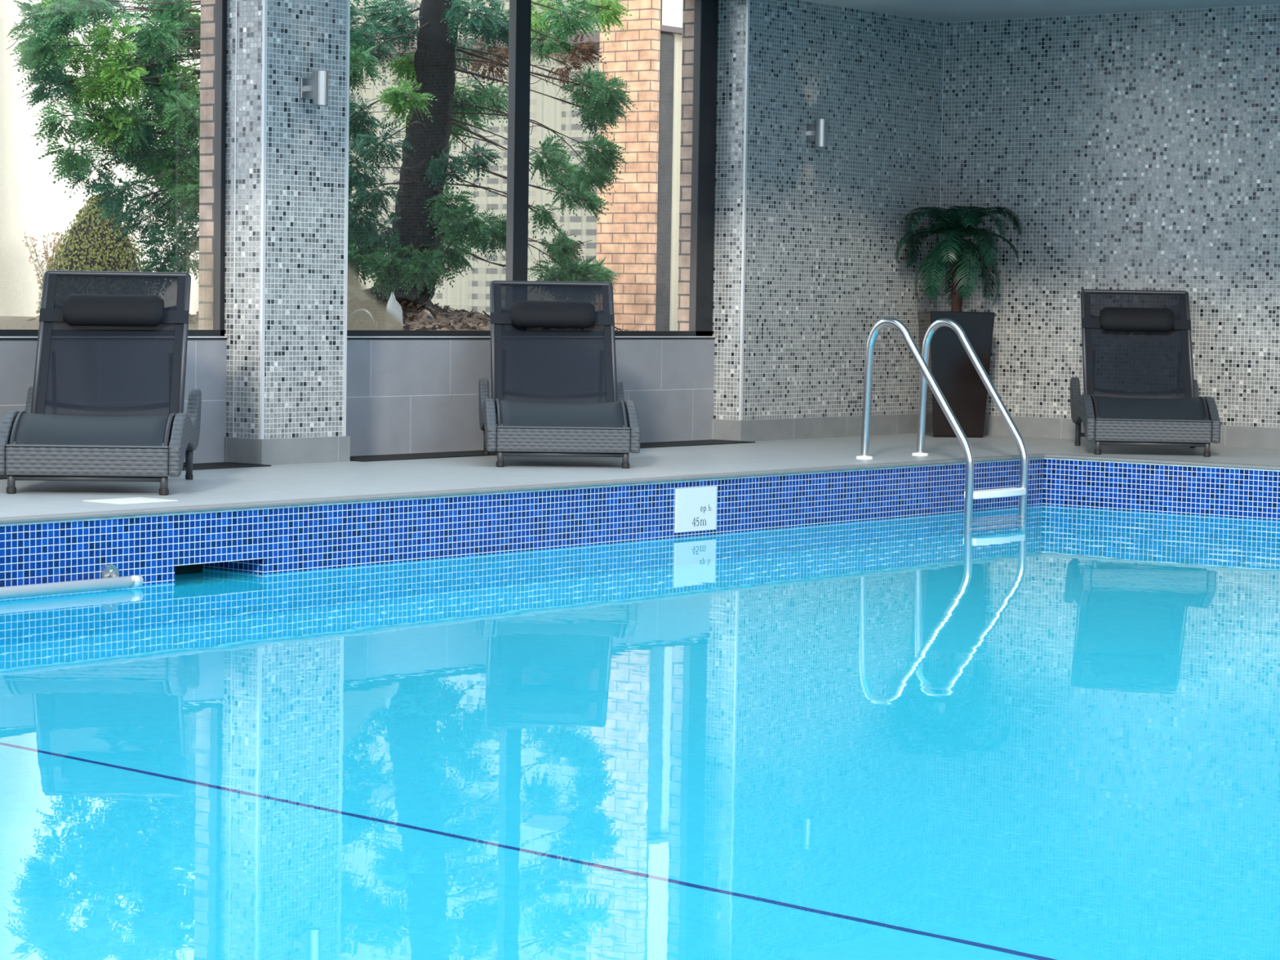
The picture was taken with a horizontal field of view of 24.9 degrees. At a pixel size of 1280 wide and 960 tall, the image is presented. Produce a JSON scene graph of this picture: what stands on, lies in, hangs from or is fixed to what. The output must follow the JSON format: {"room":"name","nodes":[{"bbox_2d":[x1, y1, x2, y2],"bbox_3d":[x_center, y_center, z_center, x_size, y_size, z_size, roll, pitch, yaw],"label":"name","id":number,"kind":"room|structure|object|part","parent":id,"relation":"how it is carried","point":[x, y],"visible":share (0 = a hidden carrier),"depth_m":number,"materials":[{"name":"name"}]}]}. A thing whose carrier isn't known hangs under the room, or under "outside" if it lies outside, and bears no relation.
{"room":"indoor swimming pool","nodes":[
{"label":"indoor swimming pool","id":0,"kind":"room"},
{"bbox_2d":[198,0,215,317],"bbox_3d":[-2.929,-2.268,11.982,0.096,3.900,4.290,4,5,38],"label":"wall pier","id":1,"kind":"object","parent":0,"point":[207,7],"visible":0.2,"depth_m":13.25,"materials":[{"name":"brown brick"}]},
{"bbox_2d":[224,0,346,439],"bbox_3d":[-1.643,-1.317,13.371,0.293,2.470,0.540,4,5,38],"label":"wall pillar","id":2,"kind":"structure","parent":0,"point":[306,142],"depth_m":13.22,"materials":[{"name":"grey tile"}]},
{"bbox_2d":[223,435,350,465],"bbox_3d":[-1.629,-0.142,13.422,0.246,0.118,0.570,4,5,38],"label":"baseboard","id":3,"kind":"structure","parent":2,"relation":"attached to","point":[273,451],"depth_m":13.27,"materials":[{"name":"grey tile"}]},
{"bbox_2d":[232,0,350,439],"bbox_3d":[-1.598,-1.372,13.333,0.188,2.355,0.546,4,5,38],"label":"trim","id":4,"kind":"structure","parent":2,"relation":"attached to","point":[264,17],"depth_m":13.13,"materials":[{"name":"silver metal"}]},
{"bbox_2d":[299,70,328,106],"bbox_3d":[-1.476,-1.782,13.212,0.118,0.156,0.088,4,5,38],"label":"wall sconce","id":5,"kind":"object","parent":2,"relation":"attached to","point":[316,89],"visible":1,"depth_m":13.18,"materials":[{"name":"metal"}]},
{"bbox_3d":[-1.518,-1.785,13.244,0.012,0.092,0.087,4,5,38],"label":"plate","id":6,"kind":"part","parent":5,"relation":"part of","materials":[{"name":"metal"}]},
{"bbox_3d":[-1.498,-1.784,13.229,0.042,0.024,0.028,4,5,38],"label":"arm","id":7,"kind":"part","parent":5,"relation":"part of","materials":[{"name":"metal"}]},
{"bbox_3d":[-1.453,-1.782,13.204,0.072,0.156,0.072,4,5,38],"label":"lamp shade","id":8,"kind":"part","parent":5,"relation":"part of","materials":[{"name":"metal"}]},
{"bbox_2d":[0,458,1044,586],"bbox_3d":[-1.643,0.892,10.798,0.360,1.580,12.190,4,5,38],"label":"wall","id":9,"kind":"structure","parent":0,"point":[297,539],"depth_m":11.62,"materials":[{"name":"tile"}]},
{"bbox_2d":[0,564,143,599],"bbox_3d":[-2.982,0.411,8.699,0.091,0.080,3.878,4,5,38],"label":"grab rail","id":10,"kind":"object","parent":9,"relation":"attached to","point":[110,580],"visible":1,"depth_m":9.97,"materials":[{"name":"white plastic"}]},
{"bbox_3d":[-1.832,0.345,10.161,0.068,0.040,0.020,4,5,38],"label":"bracket arm","id":11,"kind":"part","parent":10,"relation":"part of","materials":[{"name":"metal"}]},
{"bbox_2d":[174,564,202,570],"bbox_3d":[-1.683,0.398,10.723,0.320,0.215,0.443,4,5,38],"label":"skimmer","id":12,"kind":"object","parent":9,"relation":"attached to","point":[195,566],"visible":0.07,"depth_m":10.92,"materials":[{"name":"black plastic"}]},
{"bbox_2d":[0,453,1279,526],"bbox_3d":[2.011,0.324,7.914,9.020,0.016,11.660,4,5,38],"label":"trim","id":13,"kind":"structure","parent":9,"relation":"attached to","point":[3,520],"depth_m":11.99,"materials":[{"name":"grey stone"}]},
{"bbox_2d":[674,486,716,533],"bbox_3d":[0.247,0.130,12.829,0.008,0.193,0.294,4,5,38],"label":"sign","id":14,"kind":"object","parent":9,"relation":"attached to","point":[695,508],"visible":1,"depth_m":12.82,"materials":[{"name":"white plastic"}]},
{"bbox_2d":[0,433,1279,517],"bbox_3d":[1.097,0.379,6.827,13.100,0.012,18.020,4,5,38],"label":"floor","id":15,"kind":"structure","parent":0,"point":[344,478],"depth_m":13.15,"materials":[{"name":"grey tile"}]},
{"bbox_2d":[0,270,201,495],"bbox_3d":[-2.157,-0.412,11.668,0.716,0.860,1.274,1,4,-5],"label":"sun lounger","id":16,"kind":"object","parent":15,"relation":"on","point":[104,402],"visible":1,"depth_m":11.94,"materials":[{"name":"grey wicker"}]},
{"bbox_3d":[-2.397,0.002,11.068,0.030,0.077,0.030,1,4,-5],"label":"leg","id":17,"kind":"part","parent":16,"relation":"part of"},
{"bbox_3d":[-2.489,-0.206,11.614,0.051,0.300,1.200,1,4,-5],"label":"panel","id":18,"kind":"part","parent":16,"relation":"part of","materials":[{"name":"grey wicker"}]},
{"bbox_3d":[-2.435,-0.210,11.473,0.018,0.130,0.810,1,4,-5],"label":"seat rail","id":19,"kind":"part","parent":16,"relation":"part of","materials":[{"name":"metal"}]},
{"bbox_3d":[-2.108,-0.070,11.078,0.614,0.110,0.041,1,4,-5],"label":"panel","id":20,"kind":"part","parent":16,"relation":"part of","materials":[{"name":"grey wicker"}]},
{"bbox_3d":[-2.190,-0.563,12.053,0.615,0.608,0.483,1,4,-5],"label":"frame","id":21,"kind":"part","parent":16,"relation":"part of","materials":[{"name":"metal"}]},
{"bbox_2d":[62,293,164,327],"bbox_3d":[-2.192,-0.707,12.090,0.410,0.132,0.122,1,4,-5],"label":"pillow","id":22,"kind":"object","parent":16,"relation":"on","point":[79,310],"depth_m":12.05,"materials":[{"name":"black fabric"}]},
{"bbox_3d":[-1.823,0.008,11.119,0.030,0.077,0.030,1,4,-5],"label":"leg","id":23,"kind":"part","parent":16,"relation":"part of","materials":[{"name":"grey metal"}]},
{"bbox_3d":[-1.854,-0.204,11.526,0.018,0.130,0.810,1,4,-5],"label":"seat rail","id":24,"kind":"part","parent":16,"relation":"part of","materials":[{"name":"metal"}]},
{"bbox_3d":[-1.826,-0.199,11.674,0.051,0.300,1.200,1,4,-5],"label":"panel","id":25,"kind":"part","parent":16,"relation":"part of","materials":[{"name":"grey wicker"}]},
{"bbox_3d":[-1.872,-0.083,12.052,0.036,0.158,0.051,1,4,-5],"label":"leg","id":26,"kind":"part","parent":16,"relation":"part of","materials":[{"name":"grey metal"}]},
{"bbox_2d":[82,497,177,504],"bbox_3d":[-1.891,0.077,10.776,0.210,0.003,0.280,4,5,38],"label":"deck plate","id":27,"kind":"object","parent":15,"relation":"on","point":[135,500],"visible":1,"depth_m":10.76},
{"bbox_2d":[0,462,271,479],"bbox_3d":[-2.739,-0.012,11.953,0.290,0.006,3.105,4,5,38],"label":"drain grating","id":28,"kind":"object","parent":15,"relation":"on","point":[198,466],"visible":0.28,"depth_m":12.97,"materials":[{"name":"black metal"}]},
{"bbox_2d":[350,439,755,462],"bbox_3d":[-0.442,-0.155,14.846,0.290,0.006,3.100,4,5,38],"label":"drain grating","id":29,"kind":"object","parent":15,"relation":"on","point":[711,442],"visible":0.53,"depth_m":14.27,"materials":[{"name":"black metal"}]},
{"bbox_2d":[479,280,639,468],"bbox_3d":[-0.397,-0.524,13.909,0.716,0.860,1.274,1,4,-5],"label":"sun lounger","id":30,"kind":"object","parent":15,"relation":"on","point":[557,391],"visible":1,"depth_m":14.19,"materials":[{"name":"wicker"}]},
{"bbox_3d":[-0.752,-0.201,14.237,0.036,0.158,0.051,1,4,-5],"label":"leg","id":31,"kind":"part","parent":30,"relation":"part of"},
{"bbox_3d":[-0.729,-0.317,13.857,0.051,0.300,1.200,1,4,-5],"label":"panel","id":32,"kind":"part","parent":30,"relation":"part of","materials":[{"name":"grey wicker"}]},
{"bbox_3d":[-0.676,-0.321,13.715,0.018,0.130,0.810,1,4,-5],"label":"seat rail","id":33,"kind":"part","parent":30,"relation":"part of","materials":[{"name":"metal"}]},
{"bbox_3d":[-0.640,-0.110,13.309,0.030,0.077,0.030,1,4,-5],"label":"leg","id":34,"kind":"part","parent":30,"relation":"part of","materials":[{"name":"grey metal"}]},
{"bbox_2d":[511,300,595,328],"bbox_3d":[-0.430,-0.818,14.330,0.410,0.132,0.122,1,4,-5],"label":"pillow","id":35,"kind":"object","parent":30,"relation":"on","point":[524,313],"depth_m":14.28,"materials":[{"name":"black fabric"}]},
{"bbox_3d":[-0.428,-0.674,14.294,0.615,0.608,0.483,1,4,-5],"label":"frame","id":36,"kind":"part","parent":30,"relation":"part of","materials":[{"name":"metal"}]},
{"bbox_3d":[-0.351,-0.182,13.318,0.614,0.110,0.041,1,4,-5],"label":"panel","id":37,"kind":"part","parent":30,"relation":"part of","materials":[{"name":"grey wicker"}]},
{"bbox_3d":[-0.094,-0.315,13.764,0.018,0.130,0.810,1,4,-5],"label":"seat rail","id":38,"kind":"part","parent":30,"relation":"part of","materials":[{"name":"metal"}]},
{"bbox_3d":[-0.066,-0.104,13.358,0.030,0.077,0.030,1,4,-5],"label":"leg","id":39,"kind":"part","parent":30,"relation":"part of","materials":[{"name":"grey metal"}]},
{"bbox_3d":[-0.066,-0.310,13.913,0.051,0.300,1.200,1,4,-5],"label":"panel","id":40,"kind":"part","parent":30,"relation":"part of","materials":[{"name":"grey wicker"}]},
{"bbox_2d":[856,317,1028,519],"bbox_3d":[1.521,0.107,14.521,0.709,1.827,0.594,4,5,38],"label":"pool ladder","id":41,"kind":"object","parent":15,"relation":"attached to","point":[922,360],"visible":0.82,"depth_m":14.47,"materials":[{"name":"metal"}]},
{"bbox_3d":[1.360,0.117,14.323,0.661,1.827,0.041,4,5,38],"label":"rail","id":42,"kind":"part","parent":41,"relation":"part of","materials":[{"name":"metal"}]},
{"bbox_3d":[1.677,0.097,14.722,0.661,1.827,0.041,4,5,38],"label":"rail","id":43,"kind":"part","parent":41,"relation":"part of","materials":[{"name":"metal"}]},
{"bbox_2d":[917,311,995,437],"bbox_3d":[1.854,-0.625,17.114,0.384,0.735,0.384,1,4,-6],"label":"planter","id":44,"kind":"object","parent":15,"relation":"on","point":[950,365],"depth_m":16.95,"materials":[{"name":"plastic"}]},
{"bbox_2d":[895,205,1023,437],"bbox_3d":[1.862,-0.932,17.044,0.642,1.357,0.645,4,5,40],"label":"potted palm","id":45,"kind":"object","parent":15,"relation":"on","point":[950,365],"visible":1,"depth_m":16.95,"materials":[{"name":"plant"}]},
{"bbox_2d":[1070,288,1220,457],"bbox_3d":[2.745,-0.601,15.834,0.707,0.875,1.259,1,4,4],"label":"sun lounger","id":46,"kind":"object","parent":15,"relation":"on","point":[1140,388],"visible":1,"depth_m":16.11,"materials":[{"name":"wicker"}]},
{"bbox_3d":[2.447,-0.273,16.209,0.036,0.161,0.051,1,4,4],"label":"leg","id":47,"kind":"part","parent":46,"relation":"part of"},
{"bbox_3d":[2.412,-0.394,15.834,0.050,0.305,1.185,1,4,4],"label":"panel","id":48,"kind":"part","parent":46,"relation":"part of","materials":[{"name":"grey wicker"}]},
{"bbox_3d":[2.441,-0.398,15.688,0.018,0.132,0.800,1,4,4],"label":"seat rail","id":49,"kind":"part","parent":46,"relation":"part of","materials":[{"name":"metal"}]},
{"bbox_3d":[2.412,-0.185,15.287,0.029,0.078,0.029,-2,5,-41],"label":"leg","id":50,"kind":"part","parent":46,"relation":"part of","materials":[{"name":"grey metal"}]},
{"bbox_2d":[1099,306,1173,332],"bbox_3d":[2.782,-0.898,16.250,0.405,0.134,0.121,1,4,4],"label":"pillow","id":51,"kind":"object","parent":46,"relation":"on","point":[1112,319],"depth_m":16.21,"materials":[{"name":"black fabric"}]},
{"bbox_3d":[2.776,-0.752,16.215,0.608,0.619,0.478,1,4,4],"label":"frame","id":52,"kind":"part","parent":46,"relation":"part of","materials":[{"name":"metal"}]},
{"bbox_3d":[2.696,-0.255,15.251,0.607,0.112,0.040,1,4,4],"label":"panel","id":53,"kind":"part","parent":46,"relation":"part of","materials":[{"name":"grey wicker"}]},
{"bbox_3d":[3.017,-0.386,15.646,0.018,0.132,0.800,1,4,4],"label":"seat rail","id":54,"kind":"part","parent":46,"relation":"part of","materials":[{"name":"metal"}]},
{"bbox_3d":[3.067,-0.380,15.787,0.050,0.305,1.185,1,4,4],"label":"panel","id":55,"kind":"part","parent":46,"relation":"part of","materials":[{"name":"grey wicker"}]},
{"bbox_3d":[2.979,-0.173,15.245,0.029,0.078,0.029,2,4,19],"label":"leg","id":56,"kind":"part","parent":46,"relation":"part of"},
{"bbox_2d":[677,0,694,330],"bbox_3d":[1.038,-2.519,17.029,0.100,3.900,2.460,4,5,38],"label":"wall","id":57,"kind":"structure","parent":0,"point":[688,6],"depth_m":16.12,"materials":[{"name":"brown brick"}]},
{"bbox_2d":[0,0,227,340],"bbox_3d":[-2.790,-1.545,12.083,0.067,1.922,3.486,4,5,38],"label":"window","id":58,"kind":"structure","parent":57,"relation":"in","point":[13,315],"depth_m":13.18,"materials":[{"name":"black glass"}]},
{"bbox_3d":[-2.879,-0.584,12.023,0.033,0.009,3.165,4,5,38],"label":"sill","id":59,"kind":"part","parent":58,"relation":"part of","materials":[{"name":"black metal"}]},
{"bbox_2d":[0,338,714,463],"bbox_3d":[-4.081,-0.182,10.661,0.180,0.663,14.230,4,5,38],"label":"wall","id":60,"kind":"structure","parent":57,"relation":"attached to","point":[403,396],"depth_m":14.32,"materials":[{"name":"grey tile"}]},
{"bbox_2d":[346,0,718,339],"bbox_3d":[-0.583,-1.675,14.864,0.067,1.907,3.210,4,5,38],"label":"window","id":61,"kind":"structure","parent":57,"relation":"in","point":[366,319],"depth_m":14.87,"materials":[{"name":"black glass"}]},
{"bbox_3d":[-0.578,-0.728,14.922,0.033,0.009,3.165,4,5,38],"label":"sill","id":62,"kind":"part","parent":61,"relation":"part of","materials":[{"name":"black metal"}]},
{"bbox_2d":[712,0,943,420],"bbox_3d":[1.146,-1.495,16.937,0.279,2.470,2.190,4,5,38],"label":"wall","id":63,"kind":"structure","parent":0,"point":[824,225],"depth_m":16.57,"materials":[{"name":"grey tile"}]},
{"bbox_2d":[738,0,750,420],"bbox_3d":[0.576,-1.503,15.997,0.015,2.355,0.017,4,5,38],"label":"trim","id":64,"kind":"structure","parent":63,"relation":"attached to","point":[748,2],"depth_m":15.99,"materials":[{"name":"silver metal"}]},
{"bbox_2d":[711,413,918,441],"bbox_3d":[1.101,-0.314,16.892,0.206,0.118,2.008,4,5,38],"label":"baseboard","id":65,"kind":"structure","parent":63,"relation":"attached to","point":[750,430],"depth_m":16.55,"materials":[{"name":"grey tile"}]},
{"bbox_2d":[804,118,827,146],"bbox_3d":[1.000,-1.959,16.393,0.118,0.156,0.088,4,5,38],"label":"wall sconce","id":66,"kind":"object","parent":63,"relation":"attached to","point":[818,133],"visible":1,"depth_m":16.36,"materials":[{"name":"metal"}]},
{"bbox_3d":[0.959,-1.962,16.426,0.012,0.092,0.087,4,5,38],"label":"plate","id":67,"kind":"part","parent":66,"relation":"part of","materials":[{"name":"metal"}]},
{"bbox_3d":[0.978,-1.960,16.411,0.042,0.024,0.028,4,5,38],"label":"arm","id":68,"kind":"part","parent":66,"relation":"part of","materials":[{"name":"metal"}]},
{"bbox_3d":[1.023,-1.958,16.385,0.072,0.156,0.072,4,5,38],"label":"lamp shade","id":69,"kind":"part","parent":66,"relation":"part of","materials":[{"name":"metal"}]},
{"bbox_2d":[937,22,944,311],"bbox_3d":[1.813,-1.579,17.545,0.004,2.355,0.004,4,5,38],"label":"trim","id":70,"kind":"structure","parent":63,"relation":"attached to","point":[944,22],"depth_m":17.51,"materials":[{"name":"silver metal"}]},
{"bbox_2d":[804,0,1279,22],"bbox_3d":[1.166,-2.146,6.584,13.350,0.120,18.320,4,5,38],"label":"ceiling","id":71,"kind":"structure","parent":0,"point":[941,11],"depth_m":16.47,"materials":[{"name":"white paint"}]},
{"bbox_2d":[937,4,1279,427],"bbox_3d":[6.860,-1.199,13.687,12.730,2.470,0.200,4,5,38],"label":"wall","id":72,"kind":"structure","parent":0,"point":[1139,150],"depth_m":16.77,"materials":[{"name":"grey tile"}]},
{"bbox_2d":[983,414,1279,448],"bbox_3d":[6.780,-0.021,13.671,12.714,0.118,0.016,4,5,38],"label":"baseboard","id":73,"kind":"structure","parent":72,"relation":"attached to","point":[1033,427],"depth_m":17.04,"materials":[{"name":"grey tile"}]},
{"bbox_2d":[1042,458,1279,520],"bbox_3d":[5.815,0.908,12.475,9.250,1.580,0.300,4,5,38],"label":"wall","id":74,"kind":"structure","parent":0,"point":[1166,489],"depth_m":14.74,"materials":[{"name":"tile"}]},
{"label":"outside","id":75,"kind":"structure","parent":0,"visible":0},
{"bbox_2d":[26,305,490,330],"bbox_3d":[-8.971,-1.724,28.759,30.000,0.329,50.000,4,5,38],"label":"ground","id":76,"kind":"structure","parent":75,"point":[34,324],"depth_m":15.77,"materials":[{"name":"brown soil"}]},
{"bbox_2d":[22,231,64,291],"bbox_3d":[-3.849,-1.374,19.086,0.445,0.590,0.373,4,5,38],"label":"bush","id":77,"kind":"object","parent":76,"relation":"on","point":[57,233],"visible":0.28,"depth_m":19.03,"materials":[{"name":"green plant"}]},
{"bbox_2d":[35,194,149,314],"bbox_3d":[-3.490,-1.449,18.714,0.798,0.784,0.803,4,5,38],"label":"conical shrub","id":78,"kind":"object","parent":76,"relation":"on","point":[90,245],"visible":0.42,"depth_m":18.54,"materials":[{"name":"green plant"}]},
{"bbox_2d":[0,0,200,316],"bbox_3d":[-7.650,-4.800,28.836,0.200,6.700,18.000,4,5,38],"label":"wall","id":79,"kind":"structure","parent":76,"relation":"on","point":[31,203],"depth_m":30.44,"materials":[{"name":"beige paint"}]},
{"bbox_2d":[6,0,200,284],"bbox_3d":[-2.784,-2.516,16.054,1.382,3.201,2.321,3,4,31],"label":"conifer tree","id":80,"kind":"object","parent":76,"relation":"on","point":[175,104],"visible":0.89,"depth_m":15.64,"materials":[{"name":"green plant"}]},
{"bbox_2d":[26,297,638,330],"bbox_3d":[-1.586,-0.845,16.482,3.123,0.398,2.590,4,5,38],"label":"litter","id":81,"kind":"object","parent":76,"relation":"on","point":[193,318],"visible":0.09,"depth_m":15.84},
{"bbox_2d":[386,291,403,328],"bbox_3d":[-1.244,-0.852,14.751,0.102,0.214,0.126,2,4,21],"label":"plastic bag","id":82,"kind":"object","parent":81,"relation":"on","point":[393,307],"visible":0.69,"depth_m":14.71,"materials":[{"name":"white plastic"}]},
{"bbox_2d":[347,0,638,309],"bbox_3d":[-0.889,-2.495,16.872,1.369,3.127,3.857,4,4,36],"label":"conifer tree","id":83,"kind":"object","parent":76,"relation":"on","point":[415,263],"visible":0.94,"depth_m":16.43,"materials":[{"name":"green plant"}]},
{"bbox_2d":[347,0,683,330],"bbox_3d":[-0.034,-3.296,24.385,4.000,4.500,4.500,4,5,38],"label":"building","id":84,"kind":"structure","parent":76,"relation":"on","point":[637,237],"depth_m":21.75,"materials":[{"name":"brown brick"}]},
{"bbox_3d":[0.136,-4.346,21.485,0.070,2.038,0.050,4,5,38],"label":"downpipe casing","id":85,"kind":"part","parent":84,"relation":"part of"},
{"bbox_3d":[0.151,-2.104,21.691,0.070,2.462,0.218,4,5,38],"label":"downpipe casing","id":86,"kind":"part","parent":84,"relation":"part of","materials":[{"name":"grey metal"}]},
{"bbox_3d":[0.316,-4.383,21.767,0.080,1.993,0.617,4,5,38],"label":"panel","id":87,"kind":"part","parent":84,"relation":"part of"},
{"bbox_3d":[0.331,-2.119,21.974,0.080,2.462,0.450,4,5,38],"label":"panel","id":88,"kind":"part","parent":84,"relation":"part of","materials":[{"name":"beige paint"}]},
{"bbox_3d":[2.028,1.145,7.705,9.250,1.580,11.890,4,5,38],"label":"pool","id":89,"kind":"object","parent":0,"visible":0},
{"bbox_2d":[0,505,1279,959],"bbox_3d":[1.883,0.577,7.983,9.280,0.001,11.590,4,5,38],"label":"pool water","id":90,"kind":"object","parent":89,"relation":"in","point":[1046,732],"visible":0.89,"depth_m":6.65,"materials":[{"name":"blue liquid"}]}
]}

